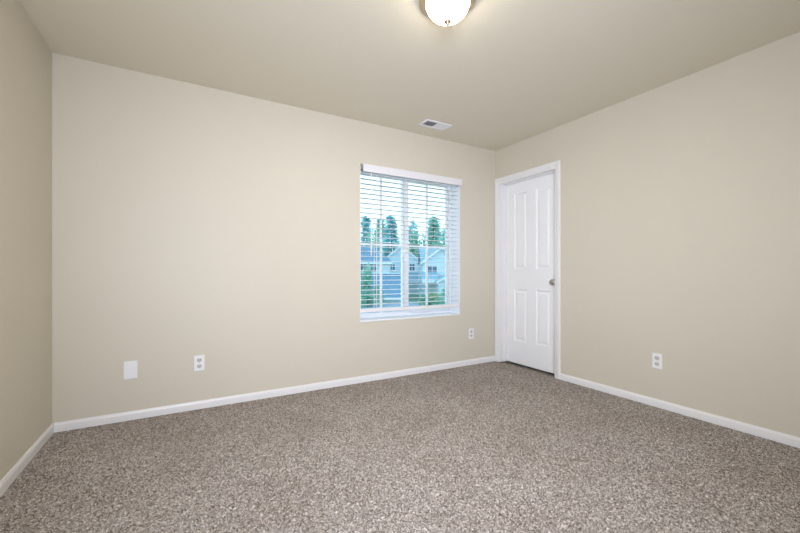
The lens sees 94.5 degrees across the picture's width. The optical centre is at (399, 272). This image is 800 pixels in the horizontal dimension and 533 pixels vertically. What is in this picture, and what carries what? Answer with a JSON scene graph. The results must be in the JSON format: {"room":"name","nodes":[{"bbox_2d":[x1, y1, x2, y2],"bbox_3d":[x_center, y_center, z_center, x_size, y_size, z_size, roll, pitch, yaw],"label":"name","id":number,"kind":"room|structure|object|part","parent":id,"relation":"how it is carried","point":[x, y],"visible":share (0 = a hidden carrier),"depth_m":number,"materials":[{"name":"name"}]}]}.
{"room":"empty bedroom","nodes":[
{"label":"empty bedroom","id":0,"kind":"room"},
{"bbox_2d":[0,0,51,480],"bbox_3d":[-1.385,-0.191,0.674,0.225,2.440,3.792,0,0,-30],"label":"wall","id":1,"kind":"structure","parent":0,"point":[25,56],"depth_m":1.97,"materials":[{"name":"beige paint"}]},
{"bbox_2d":[0,423,53,496],"bbox_3d":[-1.286,0.999,0.739,0.012,0.060,3.780,0,0,-30],"label":"baseboard","id":2,"kind":"structure","parent":1,"relation":"attached to","point":[8,479],"depth_m":1.95,"materials":[{"name":"white paint"}]},
{"bbox_2d":[52,53,495,423],"bbox_3d":[-0.617,-0.191,3.435,4.314,2.440,0.225,0,0,-30],"label":"wall","id":3,"kind":"structure","parent":0,"point":[189,220],"depth_m":2.84,"materials":[{"name":"beige paint"}]},
{"bbox_2d":[124,360,137,379],"bbox_3d":[-1.877,0.680,2.575,0.080,0.126,0.009,0,0,-30],"label":"blank plate","id":4,"kind":"object","parent":3,"relation":"attached to","point":[130,367],"visible":1,"depth_m":2.57,"materials":[{"name":"white plastic"}]},
{"bbox_2d":[194,355,204,370],"bbox_3d":[-1.512,0.684,2.784,0.070,0.116,0.009,0,0,-30],"label":"power outlet","id":5,"kind":"object","parent":3,"relation":"attached to","point":[199,361],"visible":1,"depth_m":2.78,"materials":[{"name":"white plastic"}]},
{"bbox_2d":[54,356,494,432],"bbox_3d":[-0.560,0.999,3.331,3.834,0.060,0.012,0,0,-30],"label":"baseboard","id":6,"kind":"structure","parent":3,"relation":"attached to","point":[170,409],"depth_m":2.93,"materials":[{"name":"white paint"}]},
{"bbox_2d":[360,170,459,321],"bbox_3d":[0.090,-0.273,3.834,1.187,1.476,0.222,0,0,-30],"label":"window","id":7,"kind":"structure","parent":3,"relation":"in","point":[450,272],"depth_m":4.04,"materials":[{"name":"white plastic"}]},
{"bbox_2d":[361,177,403,307],"bbox_3d":[-0.193,-0.277,3.747,0.522,1.364,0.018,0,0,-30],"label":"window pane","id":8,"kind":"object","parent":7,"relation":"attached to","point":[373,244],"depth_m":3.77,"materials":[{"name":"clear glass"}]},
{"bbox_3d":[-0.177,-0.280,3.757,0.604,1.418,0.026,0,0,-30],"label":"sash","id":9,"kind":"part","parent":7,"relation":"part of","materials":[{"name":"white plastic"}]},
{"bbox_3d":[0.106,0.458,3.806,1.187,0.014,0.156,0,0,-30],"label":"sill","id":10,"kind":"part","parent":7,"relation":"part of","materials":[{"name":"white plastic"}]},
{"bbox_2d":[360,163,461,312],"bbox_3d":[0.138,-0.318,3.767,1.198,1.395,0.085,0,0,-30],"label":"window blind","id":11,"kind":"object","parent":7,"relation":"attached to","point":[368,168],"visible":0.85,"depth_m":3.73,"materials":[{"name":"white plastic"}]},
{"bbox_3d":[0.040,-0.301,3.726,0.011,1.320,0.058,0,0,-30],"label":"ladder cord","id":12,"kind":"part","parent":11,"relation":"part of","materials":[{"name":"white plastic"}]},
{"bbox_3d":[0.124,0.363,3.774,1.163,0.034,0.052,0,0,-30],"label":"rail","id":13,"kind":"part","parent":11,"relation":"part of","materials":[{"name":"white plastic"}]},
{"bbox_3d":[0.277,-0.280,4.050,0.604,1.418,0.026,0,0,-30],"label":"sash","id":14,"kind":"part","parent":7,"relation":"part of","materials":[{"name":"white plastic"}]},
{"bbox_2d":[409,185,445,304],"bbox_3d":[0.293,-0.277,4.060,0.522,1.364,0.018,0,0,-30],"label":"grille","id":15,"kind":"object","parent":7,"relation":"attached to","point":[426,247],"depth_m":4.06,"materials":[{"name":"white plastic"}]},
{"bbox_2d":[469,328,473,338],"bbox_3d":[0.794,0.683,4.114,0.070,0.116,0.009,0,0,-30],"label":"power outlet","id":16,"kind":"object","parent":3,"relation":"attached to","point":[471,330],"visible":1,"depth_m":4.11,"materials":[{"name":"white plastic"}]},
{"bbox_2d":[0,361,799,532],"bbox_3d":[0.765,1.088,1.914,5.189,0.122,4.242,0,0,-30],"label":"floor","id":17,"kind":"structure","parent":0,"point":[504,446],"depth_m":1.94,"materials":[{"name":"carpet"}]},
{"bbox_2d":[20,0,799,150],"bbox_3d":[0.765,-1.471,1.914,5.189,0.120,4.242,0,0,-30],"label":"ceiling","id":18,"kind":"structure","parent":0,"point":[509,72],"depth_m":2.35,"materials":[{"name":"beige paint"}]},
{"bbox_2d":[418,119,451,130],"bbox_3d":[0.338,-1.402,3.529,0.291,0.018,0.145,0,0,-30],"label":"ceiling vent","id":19,"kind":"object","parent":18,"relation":"in","point":[429,123],"visible":1,"depth_m":3.52,"materials":[{"name":"grey metal"}]},
{"bbox_2d":[419,0,475,25],"bbox_3d":[0.244,-1.337,1.893,0.290,0.149,0.290,0,0,-30],"label":"ceiling light","id":20,"kind":"object","parent":18,"relation":"attached to","point":[442,12],"visible":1,"depth_m":1.86,"materials":[{"name":"white glass"}]},
{"bbox_2d":[496,32,799,436],"bbox_3d":[2.157,-0.191,2.716,0.225,2.440,3.792,0,0,-30],"label":"wall","id":21,"kind":"structure","parent":0,"point":[680,198],"depth_m":2.63,"materials":[{"name":"beige paint"}]},
{"bbox_2d":[495,160,560,378],"bbox_3d":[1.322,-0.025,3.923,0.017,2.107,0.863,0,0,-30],"label":"trim","id":22,"kind":"structure","parent":21,"relation":"attached to","point":[557,164],"depth_m":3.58,"materials":[{"name":"white paint"}]},
{"bbox_2d":[507,173,554,373],"bbox_3d":[1.400,0.007,3.968,0.103,2.032,0.725,0,0,-30],"label":"door","id":23,"kind":"structure","parent":21,"relation":"in","point":[530,203],"depth_m":3.98,"materials":[{"name":"white paint"}]},
{"bbox_3d":[1.535,0.099,3.699,0.068,0.071,0.071,0,0,-30],"label":"knob","id":24,"kind":"part","parent":23,"relation":"part of","materials":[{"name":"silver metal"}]},
{"bbox_2d":[652,353,661,368],"bbox_3d":[1.962,0.677,2.820,0.009,0.116,0.070,0,0,-30],"label":"power outlet","id":25,"kind":"object","parent":21,"relation":"attached to","point":[656,358],"visible":1,"depth_m":2.82,"materials":[{"name":"white plastic"}]},
{"bbox_2d":[560,373,799,447],"bbox_3d":[2.268,0.999,2.288,0.012,0.060,2.915,0,0,-30],"label":"baseboard","id":26,"kind":"structure","parent":21,"relation":"attached to","point":[790,440],"depth_m":2.61,"materials":[{"name":"white paint"}]},
{"label":"outside","id":27,"kind":"structure","parent":0,"visible":0},
{"bbox_2d":[361,295,435,308],"bbox_3d":[17.566,4.429,114.291,240.545,0.001,226.636,0,0,-30],"label":"ground","id":28,"kind":"structure","parent":27,"point":[410,296],"depth_m":60.17,"materials":[{"name":"green plant"}]},
{"bbox_2d":[361,262,373,303],"bbox_3d":[-4.680,1.551,51.154,2.112,6.016,1.935,0,0,-14],"label":"shrub","id":29,"kind":"object","parent":28,"relation":"on","point":[369,287],"visible":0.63,"depth_m":50.85,"materials":[{"name":"green plant"}]},
{"bbox_2d":[361,216,373,245],"bbox_3d":[-8.291,-4.992,94.001,5.580,18.842,5.699,0,0,39],"label":"conifer tree","id":30,"kind":"object","parent":28,"relation":"on","point":[364,235],"visible":0.2,"depth_m":93.58,"materials":[{"name":"green plant"}]},
{"bbox_2d":[361,289,375,306],"bbox_3d":[-4.245,3.434,46.918,1.866,2.653,2.194,0,0,-45],"label":"shrub","id":31,"kind":"object","parent":28,"relation":"on","point":[363,295],"visible":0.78,"depth_m":46.61,"materials":[{"name":"green plant"}]},
{"bbox_2d":[373,283,379,302],"bbox_3d":[-3.305,3.045,51.941,1.094,2.981,1.306,0,0,-14],"label":"shrub","id":32,"kind":"object","parent":28,"relation":"on","point":[376,287],"visible":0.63,"depth_m":51.97,"materials":[{"name":"green plant"}]},
{"bbox_2d":[370,233,382,251],"bbox_3d":[-5.434,-2.733,84.980,3.568,14.324,2.806,0,0,-22],"label":"leafy tree","id":33,"kind":"object","parent":28,"relation":"on","point":[377,240],"visible":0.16,"depth_m":84.66,"materials":[{"name":"green plant"}]},
{"bbox_2d":[373,219,385,252],"bbox_3d":[-5.209,-5.207,101.073,7.749,19.272,6.594,0,0,36],"label":"conifer tree","id":34,"kind":"object","parent":28,"relation":"on","point":[377,220],"visible":0.13,"depth_m":100.56,"materials":[{"name":"green plant"}]},
{"bbox_2d":[375,290,385,305],"bbox_3d":[-2.544,3.308,48.989,1.352,2.547,1.594,0,0,-12],"label":"shrub","id":35,"kind":"object","parent":28,"relation":"on","point":[378,297],"visible":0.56,"depth_m":48.92,"materials":[{"name":"green plant"}]},
{"bbox_2d":[361,246,400,302],"bbox_3d":[-6.121,-0.071,61.216,12.700,9.000,16.560,0,0,0],"label":"house","id":36,"kind":"structure","parent":28,"relation":"on","point":[364,260],"depth_m":59.44,"materials":[{"name":"blue"}]},
{"bbox_3d":[-4.372,-0.721,59.990,1.000,1.200,0.050,0,0,0],"label":"pane","id":37,"kind":"part","parent":36,"relation":"part of","materials":[{"name":"blue"}]},
{"bbox_2d":[382,216,399,255],"bbox_3d":[-1.914,-4.752,89.401,8.793,18.361,8.039,0,0,12],"label":"conifer tree","id":38,"kind":"object","parent":28,"relation":"on","point":[395,232],"visible":0.36,"depth_m":88.94,"materials":[{"name":"green plant"}]},
{"bbox_2d":[387,247,417,294],"bbox_3d":[0.240,-0.501,77.362,8.300,9.860,11.260,0,0,0],"label":"house","id":39,"kind":"structure","parent":28,"relation":"on","point":[392,256],"depth_m":72.98,"materials":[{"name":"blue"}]},
{"bbox_3d":[2.387,-0.921,72.985,1.000,1.400,0.050,0,0,0],"label":"pane","id":40,"kind":"part","parent":39,"relation":"part of","materials":[{"name":"blue"}]},
{"bbox_2d":[409,220,420,256],"bbox_3d":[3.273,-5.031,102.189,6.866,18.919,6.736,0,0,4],"label":"conifer tree","id":41,"kind":"object","parent":28,"relation":"on","point":[412,223],"visible":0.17,"depth_m":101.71,"materials":[{"name":"green plant"}]},
{"bbox_2d":[417,294,424,303],"bbox_3d":[3.291,3.842,51.973,1.710,1.688,1.811,0,0,-42],"label":"shrub","id":42,"kind":"object","parent":28,"relation":"on","point":[422,295],"visible":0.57,"depth_m":51.84,"materials":[{"name":"green plant"}]},
{"bbox_2d":[417,232,430,255],"bbox_3d":[5.553,-2.476,86.377,3.733,13.810,3.046,0,0,13],"label":"leafy tree","id":43,"kind":"object","parent":28,"relation":"on","point":[423,242],"visible":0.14,"depth_m":86.10,"materials":[{"name":"green plant"}]},
{"bbox_2d":[421,299,433,304],"bbox_3d":[3.512,3.974,46.628,1.837,1.275,1.728,0,0,-11],"label":"shrub","id":44,"kind":"object","parent":28,"relation":"on","point":[429,303],"visible":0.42,"depth_m":46.31,"materials":[{"name":"green plant"}]},
{"bbox_2d":[418,248,444,299],"bbox_3d":[9.255,-0.011,63.106,11.950,8.880,16.960,0,0,0],"label":"house","id":45,"kind":"structure","parent":28,"relation":"on","point":[436,272],"depth_m":59.99,"materials":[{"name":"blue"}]},
{"bbox_3d":[5.228,-0.521,59.983,1.500,1.100,0.050,0,0,0],"label":"pane","id":46,"kind":"part","parent":45,"relation":"part of","materials":[{"name":"blue glass"}]},
{"bbox_2d":[428,290,441,304],"bbox_3d":[4.573,3.458,49.964,2.344,2.241,2.210,0,0,-30],"label":"shrub","id":47,"kind":"object","parent":28,"relation":"on","point":[433,297],"visible":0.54,"depth_m":49.96,"materials":[{"name":"green plant"}]},
{"bbox_2d":[428,216,442,245],"bbox_3d":[8.004,-4.858,92.810,8.512,18.575,8.090,0,0,34],"label":"conifer tree","id":48,"kind":"object","parent":28,"relation":"on","point":[429,220],"visible":0.27,"depth_m":92.33,"materials":[{"name":"green plant"}]},
{"bbox_2d":[433,234,444,246],"bbox_3d":[9.345,-2.059,82.125,4.939,12.976,5.999,0,0,-35],"label":"leafy tree","id":49,"kind":"object","parent":28,"relation":"on","point":[439,238],"visible":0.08,"depth_m":81.06,"materials":[{"name":"green plant"}]},
{"bbox_2d":[434,297,444,304],"bbox_3d":[5.217,3.868,46.512,2.024,1.606,2.292,0,0,21],"label":"shrub","id":50,"kind":"object","parent":28,"relation":"on","point":[440,301],"visible":0.57,"depth_m":46.15,"materials":[{"name":"green plant"}]},
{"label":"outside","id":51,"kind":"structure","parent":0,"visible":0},
{"bbox_2d":[362,303,433,317],"bbox_3d":[0.017,4.414,43.992,120.001,0.030,18.001,0,0,0],"label":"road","id":52,"kind":"structure","parent":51,"point":[397,304],"depth_m":48.96,"materials":[{"name":"grey asphalt"}]}
]}

